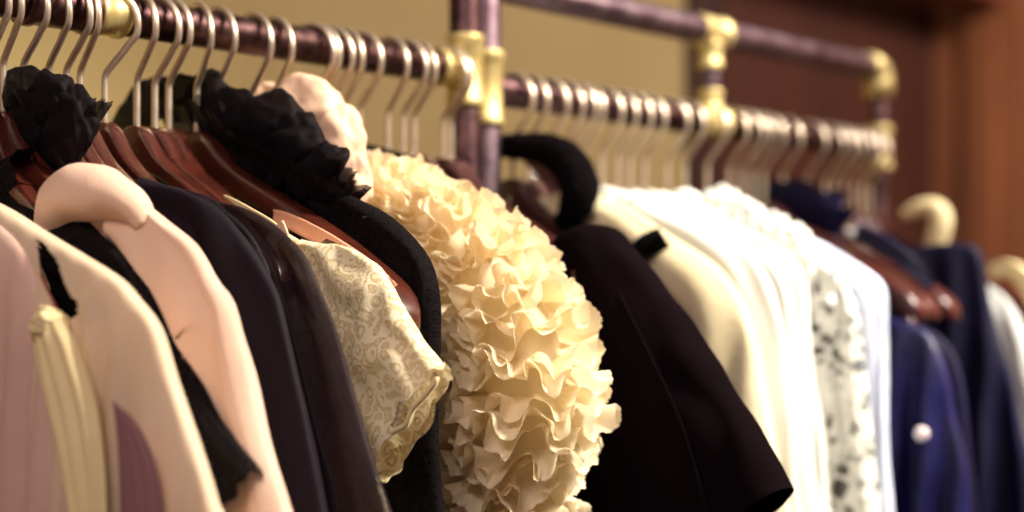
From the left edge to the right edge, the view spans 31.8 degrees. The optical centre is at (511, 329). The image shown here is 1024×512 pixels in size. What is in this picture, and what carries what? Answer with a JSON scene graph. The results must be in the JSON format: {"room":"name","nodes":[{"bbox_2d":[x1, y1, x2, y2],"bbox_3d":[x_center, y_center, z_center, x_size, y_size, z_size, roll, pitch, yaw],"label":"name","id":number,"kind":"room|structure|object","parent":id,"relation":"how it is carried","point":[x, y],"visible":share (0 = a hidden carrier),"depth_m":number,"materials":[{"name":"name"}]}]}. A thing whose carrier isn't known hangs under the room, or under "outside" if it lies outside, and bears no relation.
{"room":"clothing store","nodes":[
{"label":"clothing store","id":0,"kind":"room"},
{"bbox_2d":[0,203,222,511],"bbox_3d":[-0.357,0.282,1.120,0.550,0.755,0.052,0,0,41],"label":"jacket","id":1,"kind":"object","parent":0,"point":[95,416],"visible":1,"depth_m":1.00,"materials":[{"name":"fabric"}]},
{"bbox_2d":[0,0,933,245],"bbox_3d":[-0.727,-0.070,1.708,0.100,2.700,4.620,0,0,41],"label":"wall","id":2,"kind":"structure","parent":0,"point":[541,44],"depth_m":2.69,"materials":[{"name":"beige paint"}]},
{"bbox_2d":[684,0,719,194],"bbox_3d":[0.285,-0.070,2.806,0.040,2.700,0.079,0,0,41],"label":"trim","id":3,"kind":"structure","parent":2,"relation":"attached to","point":[697,161],"depth_m":2.77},
{"bbox_2d":[919,0,1008,9],"bbox_3d":[0.050,-0.585,2.415,0.117,0.110,2.507,0,0,41],"label":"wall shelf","id":4,"kind":"object","parent":2,"relation":"attached to","point":[949,4],"visible":1,"depth_m":3.33,"materials":[{"name":"brown wood"}]},
{"bbox_2d":[549,224,793,511],"bbox_3d":[-0.070,0.281,1.446,0.678,0.757,0.067,0,0,41],"label":"blazer","id":5,"kind":"object","parent":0,"point":[685,440],"visible":0.31,"depth_m":1.27,"materials":[{"name":"black fabric"}]},
{"bbox_2d":[671,184,835,303],"bbox_3d":[0.137,0.264,1.695,0.390,0.792,0.054,0,0,41],"label":"blouse","id":6,"kind":"object","parent":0,"point":[773,227],"visible":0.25,"depth_m":1.60,"materials":[{"name":"white fabric"}]},
{"bbox_2d":[934,0,1023,296],"bbox_3d":[1.762,-0.070,2.647,2.620,2.700,0.092,0,0,41],"label":"door frame","id":7,"kind":"structure","parent":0,"point":[979,50],"depth_m":3.36,"materials":[{"name":"brown wood"}]},
{"bbox_2d":[987,260,1023,295],"bbox_3d":[0.393,0.128,1.984,0.494,0.403,0.038,0,0,41],"label":"cardigan","id":8,"kind":"object","parent":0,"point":[1014,270],"visible":0.13,"depth_m":1.87,"materials":[{"name":"beige fabric"}]},
{"bbox_2d":[988,285,1023,430],"bbox_3d":[0.367,0.135,1.953,0.507,0.390,0.037,0,0,41],"label":"blouse","id":9,"kind":"object","parent":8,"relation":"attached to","point":[1009,325],"visible":0.08,"depth_m":1.82,"materials":[{"name":"white fabric"}]},
{"bbox_3d":[0.531,1.305,0.015,4.220,0.050,5.720,0,0,41],"label":"floor","id":10,"kind":"structure","parent":0,"visible":0},
{"bbox_2d":[0,0,484,181],"bbox_3d":[-0.322,0.395,1.183,0.033,1.770,0.894,0,0,41],"label":"clothes rack","id":11,"kind":"object","parent":10,"relation":"on","point":[312,47],"visible":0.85,"depth_m":1.37,"materials":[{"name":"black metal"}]},
{"bbox_2d":[0,0,38,218],"bbox_3d":[-0.340,-0.107,1.163,0.280,0.257,0.017,0,0,41],"label":"hanger","id":12,"kind":"object","parent":11,"relation":"hanging from","point":[26,195],"visible":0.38,"depth_m":1.14,"materials":[{"name":"metal"}]},
{"bbox_2d":[0,147,263,507],"bbox_3d":[-0.329,0.273,1.155,0.506,0.775,0.032,0,0,41],"label":"blouse","id":13,"kind":"object","parent":12,"relation":"hanging from","point":[82,237],"visible":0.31,"depth_m":1.05,"materials":[{"name":"black fabric"}]},
{"bbox_2d":[20,0,57,171],"bbox_3d":[-0.322,-0.120,1.183,0.316,0.230,0.017,0,0,41],"label":"hanger","id":14,"kind":"object","parent":11,"relation":"hanging from","point":[44,24],"visible":0.11,"depth_m":1.17,"materials":[{"name":"metal"}]},
{"bbox_2d":[2,65,112,169],"bbox_3d":[-0.317,0.244,1.182,0.049,0.832,0.196,0,0,-42],"label":"blouse","id":15,"kind":"object","parent":14,"relation":"hanging from","point":[55,115],"visible":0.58,"depth_m":1.14,"materials":[{"name":"black fabric"}]},
{"bbox_2d":[39,273,58,309],"bbox_3d":[-0.366,-0.107,1.133,0.280,0.257,0.017,0,0,41],"label":"hanger","id":16,"kind":"object","parent":11,"relation":"hanging from","point":[52,299],"visible":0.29,"depth_m":1.06,"materials":[{"name":"brown wood"}]},
{"bbox_2d":[45,0,87,162],"bbox_3d":[-0.310,-0.120,1.197,0.316,0.230,0.017,0,0,41],"label":"hanger","id":17,"kind":"object","parent":11,"relation":"hanging from","point":[67,25],"visible":0.1,"depth_m":1.19,"materials":[{"name":"metal"}]},
{"bbox_2d":[0,0,139,295],"bbox_3d":[-0.332,-0.120,1.171,0.316,0.230,0.017,0,0,41],"label":"hanger","id":18,"kind":"object","parent":11,"relation":"hanging from","point":[40,172],"visible":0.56,"depth_m":1.16,"materials":[{"name":"brown wood"}]},
{"bbox_2d":[34,163,292,511],"bbox_3d":[-0.324,0.279,1.159,0.542,0.762,0.049,0,0,41],"label":"jacket","id":19,"kind":"object","parent":18,"relation":"hanging from","point":[201,317],"visible":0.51,"depth_m":1.04,"materials":[{"name":"fabric"}]},
{"bbox_2d":[63,0,106,165],"bbox_3d":[-0.300,-0.120,1.208,0.316,0.230,0.017,0,0,41],"label":"hanger","id":20,"kind":"object","parent":11,"relation":"hanging from","point":[91,156],"visible":0.15,"depth_m":1.20,"materials":[{"name":"metal"}]},
{"bbox_2d":[76,0,134,181],"bbox_3d":[-0.293,-0.120,1.216,0.316,0.230,0.017,0,0,41],"label":"hanger","id":21,"kind":"object","parent":11,"relation":"hanging from","point":[98,142],"visible":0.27,"depth_m":1.20,"materials":[{"name":"metal"}]},
{"bbox_2d":[133,178,328,511],"bbox_3d":[-0.282,0.278,1.210,0.480,0.764,0.032,0,0,41],"label":"blouse","id":22,"kind":"object","parent":21,"relation":"hanging from","point":[237,266],"visible":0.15,"depth_m":1.08,"materials":[{"name":"black fabric"}]},
{"bbox_2d":[99,0,157,181],"bbox_3d":[-0.279,-0.120,1.233,0.316,0.230,0.030,0,0,41],"label":"hanger","id":23,"kind":"object","parent":11,"relation":"hanging from","point":[114,138],"visible":0.15,"depth_m":1.22,"materials":[{"name":"metal"}]},
{"bbox_2d":[173,186,391,511],"bbox_3d":[-0.269,0.283,1.223,0.545,0.755,0.028,0,0,41],"label":"blouse","id":24,"kind":"object","parent":23,"relation":"hanging from","point":[352,481],"visible":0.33,"depth_m":1.08,"materials":[{"name":"black fabric"}]},
{"bbox_2d":[123,0,215,199],"bbox_3d":[-0.262,-0.132,1.252,0.280,0.207,0.017,0,0,41],"label":"hanger","id":25,"kind":"object","parent":11,"relation":"hanging from","point":[142,141],"visible":0.26,"depth_m":1.24,"materials":[{"name":"brown wood"}]},
{"bbox_2d":[149,0,234,204],"bbox_3d":[-0.252,-0.132,1.264,0.280,0.207,0.017,0,0,41],"label":"hanger","id":26,"kind":"object","parent":11,"relation":"hanging from","point":[165,139],"visible":0.25,"depth_m":1.25,"materials":[{"name":"metal"}]},
{"bbox_2d":[156,0,236,199],"bbox_3d":[-0.244,-0.120,1.273,0.316,0.230,0.017,0,0,41],"label":"hanger","id":27,"kind":"object","parent":11,"relation":"hanging from","point":[180,139],"visible":0.26,"depth_m":1.26,"materials":[{"name":"metal"}]},
{"bbox_2d":[224,195,452,482],"bbox_3d":[-0.231,0.284,1.265,0.515,0.752,0.035,0,0,41],"label":"blouse","id":28,"kind":"object","parent":27,"relation":"hanging from","point":[398,381],"visible":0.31,"depth_m":1.13,"materials":[{"name":"beige fabric"}]},
{"bbox_2d":[209,5,237,79],"bbox_3d":[-0.216,-0.120,1.305,0.364,0.230,0.017,0,0,41],"label":"hanger","id":29,"kind":"object","parent":11,"relation":"hanging from","point":[234,30],"visible":0.12,"depth_m":1.29,"materials":[{"name":"silver wood"}]},
{"bbox_2d":[111,68,444,511],"bbox_3d":[-0.208,0.235,1.297,0.429,0.851,0.067,0,0,36],"label":"garment","id":30,"kind":"object","parent":29,"relation":"hanging from","point":[269,135],"visible":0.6,"depth_m":1.23,"materials":[{"name":"black fabric"}]},
{"bbox_2d":[243,12,273,95],"bbox_3d":[-0.193,-0.132,1.331,0.280,0.207,0.017,0,0,41],"label":"hanger","id":31,"kind":"object","parent":11,"relation":"hanging from","point":[261,17],"visible":0.09,"depth_m":1.32,"materials":[{"name":"metal"}]},
{"bbox_2d":[267,15,294,87],"bbox_3d":[-0.180,-0.132,1.346,0.280,0.207,0.017,0,0,41],"label":"hanger","id":32,"kind":"object","parent":11,"relation":"hanging from","point":[275,18],"visible":0.12,"depth_m":1.33,"materials":[{"name":"metal"}]},
{"bbox_2d":[248,73,373,203],"bbox_3d":[-0.178,0.237,1.338,0.270,0.847,0.048,0,0,41],"label":"blouse","id":33,"kind":"object","parent":32,"relation":"hanging from","point":[341,125],"visible":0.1,"depth_m":1.28,"materials":[{"name":"white fabric"}]},
{"bbox_2d":[183,2,420,330],"bbox_3d":[-0.230,-0.116,1.288,0.444,0.239,0.030,0,0,41],"label":"hanger","id":34,"kind":"object","parent":11,"relation":"hanging from","point":[210,153],"visible":0.4,"depth_m":1.25,"materials":[{"name":"brown wood"}]},
{"bbox_2d":[273,210,396,285],"bbox_3d":[-0.205,0.289,1.274,0.360,0.742,0.024,0,0,42],"label":"camisole","id":35,"kind":"object","parent":34,"relation":"hanging from","point":[298,225],"visible":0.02,"depth_m":1.20,"materials":[{"name":"fabric"}]},
{"bbox_2d":[300,22,336,79],"bbox_3d":[-0.155,-0.132,1.375,0.280,0.207,0.017,0,0,41],"label":"hanger","id":36,"kind":"object","parent":11,"relation":"hanging from","point":[333,50],"visible":0.08,"depth_m":1.36,"materials":[{"name":"metal"}]},
{"bbox_2d":[313,23,342,84],"bbox_3d":[-0.150,-0.132,1.381,0.280,0.207,0.017,0,0,41],"label":"hanger","id":37,"kind":"object","parent":11,"relation":"hanging from","point":[338,64],"visible":0.07,"depth_m":1.37,"materials":[{"name":"metal"}]},
{"bbox_2d":[329,25,355,91],"bbox_3d":[-0.142,-0.132,1.389,0.280,0.207,0.017,0,0,41],"label":"hanger","id":38,"kind":"object","parent":11,"relation":"hanging from","point":[352,54],"visible":0.08,"depth_m":1.38,"materials":[{"name":"metal"}]},
{"bbox_2d":[367,148,620,511],"bbox_3d":[-0.106,0.263,1.313,0.407,0.795,0.122,0,0,32],"label":"jacket","id":39,"kind":"object","parent":38,"relation":"hanging from","point":[516,331],"visible":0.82,"depth_m":1.22,"materials":[{"name":"beige fabric"}]},
{"bbox_2d":[342,28,364,103],"bbox_3d":[-0.133,-0.132,1.401,0.280,0.207,0.017,0,0,41],"label":"hanger","id":40,"kind":"object","parent":11,"relation":"hanging from","point":[349,31],"visible":0.13,"depth_m":1.39,"materials":[{"name":"metal"}]},
{"bbox_2d":[356,31,383,123],"bbox_3d":[-0.120,-0.132,1.415,0.280,0.207,0.017,0,0,41],"label":"hanger","id":41,"kind":"object","parent":11,"relation":"hanging from","point":[367,34],"visible":0.11,"depth_m":1.40,"materials":[{"name":"metal"}]},
{"bbox_2d":[366,144,424,162],"bbox_3d":[-0.115,0.252,1.411,0.250,0.816,0.056,0,0,41],"label":"jacket","id":42,"kind":"object","parent":41,"relation":"hanging from","point":[371,148],"visible":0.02,"depth_m":1.41,"materials":[{"name":"fabric"}]},
{"bbox_2d":[379,35,409,149],"bbox_3d":[-0.100,-0.132,1.438,0.280,0.207,0.017,0,0,41],"label":"hanger","id":43,"kind":"object","parent":11,"relation":"hanging from","point":[391,38],"visible":0.18,"depth_m":1.43,"materials":[{"name":"metal"}]},
{"bbox_2d":[400,38,428,157],"bbox_3d":[-0.089,-0.123,1.451,0.360,0.225,0.017,0,0,41],"label":"hanger","id":44,"kind":"object","parent":11,"relation":"hanging from","point":[409,41],"visible":0.16,"depth_m":1.45,"materials":[{"name":"silver wood"}]},
{"bbox_2d":[407,40,575,280],"bbox_3d":[-0.084,-0.121,1.457,0.410,0.229,0.030,0,0,41],"label":"hanger","id":45,"kind":"object","parent":11,"relation":"hanging from","point":[428,160],"visible":0.15,"depth_m":1.45,"materials":[{"name":"silver wood"}]},
{"bbox_2d":[433,45,552,240],"bbox_3d":[-0.058,-0.123,1.486,0.360,0.225,0.017,0,0,41],"label":"hanger","id":46,"kind":"object","parent":11,"relation":"hanging from","point":[451,168],"visible":0.22,"depth_m":1.48,"materials":[{"name":"metal"}]},
{"bbox_2d":[448,46,555,239],"bbox_3d":[-0.051,-0.123,1.494,0.360,0.225,0.017,0,0,41],"label":"hanger","id":47,"kind":"object","parent":11,"relation":"hanging from","point":[467,169],"visible":0.19,"depth_m":1.48,"materials":[{"name":"metal"}]},
{"bbox_2d":[481,0,893,219],"bbox_3d":[0.197,0.484,1.788,0.033,1.592,0.700,0,0,41],"label":"clothes rack","id":48,"kind":"object","parent":10,"relation":"on","point":[710,35],"visible":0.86,"depth_m":1.75,"materials":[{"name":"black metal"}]},
{"bbox_2d":[501,71,562,234],"bbox_3d":[-0.001,-0.114,1.561,0.350,0.221,0.017,0,0,41],"label":"hanger","id":49,"kind":"object","parent":48,"relation":"hanging from","point":[514,192],"visible":0.33,"depth_m":1.55,"materials":[{"name":"brown wood"}]},
{"bbox_2d":[501,132,599,236],"bbox_3d":[0.010,0.245,1.553,0.297,0.830,0.038,0,0,44],"label":"coat","id":50,"kind":"object","parent":49,"relation":"hanging from","point":[559,164],"visible":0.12,"depth_m":1.51,"materials":[{"name":"black fabric"}]},
{"bbox_2d":[523,74,549,196],"bbox_3d":[0.013,-0.114,1.577,0.350,0.221,0.017,0,0,41],"label":"hanger","id":51,"kind":"object","parent":48,"relation":"hanging from","point":[539,190],"visible":0.16,"depth_m":1.56,"materials":[{"name":"metal"}]},
{"bbox_2d":[537,192,792,511],"bbox_3d":[0.025,0.268,1.561,0.511,0.784,0.063,0,0,41],"label":"jacket","id":52,"kind":"object","parent":51,"relation":"hanging from","point":[703,290],"visible":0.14,"depth_m":1.44,"materials":[{"name":"beige fabric"}]},
{"bbox_2d":[541,77,569,187],"bbox_3d":[0.029,-0.114,1.595,0.350,0.221,0.017,0,0,41],"label":"hanger","id":53,"kind":"object","parent":48,"relation":"hanging from","point":[558,83],"visible":0.12,"depth_m":1.58,"materials":[{"name":"metal"}]},
{"bbox_2d":[559,80,585,138],"bbox_3d":[0.044,-0.114,1.613,0.350,0.221,0.017,0,0,41],"label":"hanger","id":54,"kind":"object","parent":48,"relation":"hanging from","point":[573,85],"visible":0.16,"depth_m":1.60,"materials":[{"name":"metal"}]},
{"bbox_2d":[531,170,801,511],"bbox_3d":[0.059,0.257,1.602,0.477,0.806,0.049,0,0,41],"label":"blouse","id":55,"kind":"object","parent":54,"relation":"hanging from","point":[743,270],"visible":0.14,"depth_m":1.47,"materials":[{"name":"white fabric"}]},
{"bbox_2d":[567,81,597,144],"bbox_3d":[0.054,-0.114,1.625,0.350,0.221,0.017,0,0,41],"label":"hanger","id":56,"kind":"object","parent":48,"relation":"hanging from","point":[588,89],"visible":0.12,"depth_m":1.61,"materials":[{"name":"metal"}]},
{"bbox_2d":[582,83,605,154],"bbox_3d":[0.065,-0.114,1.637,0.350,0.221,0.017,0,0,41],"label":"hanger","id":57,"kind":"object","parent":48,"relation":"hanging from","point":[594,88],"visible":0.16,"depth_m":1.62,"materials":[{"name":"metal"}]},
{"bbox_2d":[624,189,819,511],"bbox_3d":[0.079,0.261,1.624,0.472,0.798,0.047,0,0,41],"label":"shirt","id":58,"kind":"object","parent":57,"relation":"hanging from","point":[797,373],"visible":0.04,"depth_m":1.48,"materials":[{"name":"white fabric"}]},
{"bbox_2d":[597,86,624,186],"bbox_3d":[0.081,-0.114,1.655,0.350,0.221,0.017,0,0,41],"label":"hanger","id":59,"kind":"object","parent":48,"relation":"hanging from","point":[612,91],"visible":0.15,"depth_m":1.65,"materials":[{"name":"metal"}]},
{"bbox_2d":[614,89,638,191],"bbox_3d":[0.097,-0.114,1.674,0.350,0.221,0.017,0,0,41],"label":"hanger","id":60,"kind":"object","parent":48,"relation":"hanging from","point":[628,94],"visible":0.14,"depth_m":1.67,"materials":[{"name":"metal"}]},
{"bbox_2d":[645,190,830,511],"bbox_3d":[0.112,0.261,1.664,0.438,0.798,0.077,0,0,44],"label":"blouse","id":61,"kind":"object","parent":60,"relation":"hanging from","point":[790,268],"visible":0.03,"depth_m":1.54,"materials":[{"name":"white fabric"}]},
{"bbox_2d":[627,91,653,191],"bbox_3d":[0.110,-0.114,1.688,0.350,0.221,0.017,0,0,41],"label":"hanger","id":62,"kind":"object","parent":48,"relation":"hanging from","point":[644,98],"visible":0.16,"depth_m":1.68,"materials":[{"name":"metal"}]},
{"bbox_2d":[743,227,880,511],"bbox_3d":[0.129,0.281,1.681,0.496,0.757,0.032,0,0,41],"label":"dress","id":63,"kind":"object","parent":62,"relation":"hanging from","point":[848,428],"visible":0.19,"depth_m":1.54,"materials":[{"name":"white fabric"}]},
{"bbox_2d":[642,93,667,192],"bbox_3d":[0.125,-0.114,1.705,0.350,0.221,0.017,0,0,41],"label":"hanger","id":64,"kind":"object","parent":48,"relation":"hanging from","point":[648,95],"visible":0.16,"depth_m":1.70,"materials":[{"name":"metal"}]},
{"bbox_2d":[660,97,690,193],"bbox_3d":[0.148,-0.114,1.732,0.350,0.221,0.017,0,0,41],"label":"hanger","id":65,"kind":"object","parent":48,"relation":"hanging from","point":[681,104],"visible":0.2,"depth_m":1.73,"materials":[{"name":"metal"}]},
{"bbox_2d":[810,237,893,511],"bbox_3d":[0.165,0.277,1.724,0.458,0.766,0.032,0,0,41],"label":"shirt","id":66,"kind":"object","parent":65,"relation":"hanging from","point":[869,293],"visible":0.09,"depth_m":1.58,"materials":[{"name":"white fabric"}]},
{"bbox_2d":[682,100,705,189],"bbox_3d":[0.168,-0.114,1.755,0.350,0.221,0.017,0,0,41],"label":"hanger","id":67,"kind":"object","parent":48,"relation":"hanging from","point":[686,102],"visible":0.15,"depth_m":1.75,"materials":[{"name":"metal"}]},
{"bbox_2d":[705,106,729,191],"bbox_3d":[0.193,-0.109,1.783,0.316,0.230,0.017,0,0,41],"label":"hanger","id":68,"kind":"object","parent":48,"relation":"hanging from","point":[723,114],"visible":0.19,"depth_m":1.77,"materials":[{"name":"metal"}]},
{"bbox_2d":[835,249,971,511],"bbox_3d":[0.216,0.251,1.780,0.549,0.657,0.085,0,0,41],"label":"jacket","id":69,"kind":"object","parent":68,"relation":"hanging from","point":[929,469],"visible":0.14,"depth_m":1.63,"materials":[{"name":"blue fabric"}]},
{"bbox_2d":[750,111,774,210],"bbox_3d":[0.246,-0.109,1.844,0.316,0.230,0.017,0,0,41],"label":"hanger","id":70,"kind":"object","parent":48,"relation":"hanging from","point":[760,114],"visible":0.16,"depth_m":1.84,"materials":[{"name":"metal"}]},
{"bbox_2d":[726,107,928,319],"bbox_3d":[0.215,-0.117,1.809,0.444,0.216,0.030,0,0,41],"label":"hanger","id":71,"kind":"object","parent":48,"relation":"hanging from","point":[901,295],"visible":0.22,"depth_m":1.67,"materials":[{"name":"brown wood"}]},
{"bbox_2d":[734,109,939,319],"bbox_3d":[0.229,-0.117,1.825,0.444,0.216,0.030,0,0,41],"label":"hanger","id":72,"kind":"object","parent":48,"relation":"hanging from","point":[934,310],"visible":0.27,"depth_m":1.73,"materials":[{"name":"metal"}]},
{"bbox_2d":[827,124,856,229],"bbox_3d":[0.351,-0.109,1.965,0.316,0.230,0.017,0,0,41],"label":"hanger","id":73,"kind":"object","parent":48,"relation":"hanging from","point":[854,145],"visible":0.11,"depth_m":1.96,"materials":[{"name":"metal"}]},
{"bbox_2d":[821,123,873,252],"bbox_3d":[0.339,-0.109,1.951,0.316,0.230,0.017,0,0,41],"label":"hanger","id":74,"kind":"object","parent":48,"relation":"hanging from","point":[845,236],"visible":0.12,"depth_m":1.94,"materials":[{"name":"metal"}]},
{"bbox_2d":[846,228,874,252],"bbox_3d":[0.351,0.275,1.940,0.179,0.771,0.044,0,0,39],"label":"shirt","id":75,"kind":"object","parent":74,"relation":"hanging from","point":[850,231],"visible":0.02,"depth_m":1.93,"materials":[{"name":"white fabric"}]},
{"bbox_2d":[778,116,919,325],"bbox_3d":[0.283,-0.109,1.887,0.316,0.230,0.017,0,0,41],"label":"hanger","id":76,"kind":"object","parent":48,"relation":"hanging from","point":[898,312],"visible":0.15,"depth_m":1.87,"materials":[{"name":"metal"}]},
{"bbox_2d":[744,173,857,240],"bbox_3d":[0.292,0.246,1.882,0.181,0.828,0.070,0,0,41],"label":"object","id":77,"kind":"object","parent":76,"relation":"hanging from","point":[823,212],"visible":0.12,"depth_m":1.84,"materials":[{"name":"blue fabric"}]},
{"bbox_2d":[841,126,864,228],"bbox_3d":[0.364,-0.109,1.979,0.316,0.230,0.017,0,0,41],"label":"hanger","id":78,"kind":"object","parent":48,"relation":"hanging from","point":[854,220],"visible":0.13,"depth_m":1.97,"materials":[{"name":"metal"}]},
{"bbox_2d":[761,113,960,320],"bbox_3d":[0.256,-0.117,1.856,0.444,0.216,0.030,0,0,41],"label":"hanger","id":79,"kind":"object","parent":48,"relation":"hanging from","point":[949,307],"visible":0.34,"depth_m":1.78,"materials":[{"name":"metal"}]},
{"bbox_2d":[851,128,875,230],"bbox_3d":[0.378,-0.109,1.996,0.316,0.230,0.017,0,0,41],"label":"hanger","id":80,"kind":"object","parent":48,"relation":"hanging from","point":[861,217],"visible":0.2,"depth_m":1.99,"materials":[{"name":"metal"}]},
{"bbox_2d":[853,225,976,511],"bbox_3d":[0.255,0.279,1.827,0.481,0.762,0.042,0,0,41],"label":"jacket","id":81,"kind":"object","parent":80,"relation":"hanging from","point":[881,244],"visible":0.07,"depth_m":1.69,"materials":[{"name":"blue fabric"}]},
{"bbox_2d":[799,120,938,334],"bbox_3d":[0.314,-0.109,1.923,0.316,0.230,0.017,0,0,41],"label":"hanger","id":82,"kind":"object","parent":48,"relation":"hanging from","point":[811,122],"visible":0.14,"depth_m":1.91,"materials":[{"name":"metal"}]},
{"bbox_2d":[875,243,1023,511],"bbox_3d":[0.330,0.246,1.911,0.517,0.668,0.066,0,0,41],"label":"jacket","id":83,"kind":"object","parent":82,"relation":"hanging from","point":[996,431],"visible":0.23,"depth_m":1.78,"materials":[{"name":"blue fabric"}]},
{"bbox_2d":[860,129,904,248],"bbox_3d":[0.391,-0.109,2.011,0.316,0.230,0.017,0,0,41],"label":"hanger","id":84,"kind":"object","parent":48,"relation":"hanging from","point":[870,217],"visible":0.2,"depth_m":2.00,"materials":[{"name":"metal"}]},
{"bbox_2d":[867,130,1023,324],"bbox_3d":[0.398,-0.105,2.019,0.444,0.239,0.030,0,0,41],"label":"hanger","id":85,"kind":"object","parent":48,"relation":"hanging from","point":[1017,300],"visible":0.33,"depth_m":1.99,"materials":[{"name":"metal"}]},
{"bbox_2d":[900,198,952,245],"bbox_3d":[0.414,0.258,2.012,0.174,0.804,0.028,0,0,44],"label":"blouse","id":86,"kind":"object","parent":85,"relation":"hanging from","point":[940,214],"visible":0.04,"depth_m":1.95,"materials":[{"name":"beige fabric"}]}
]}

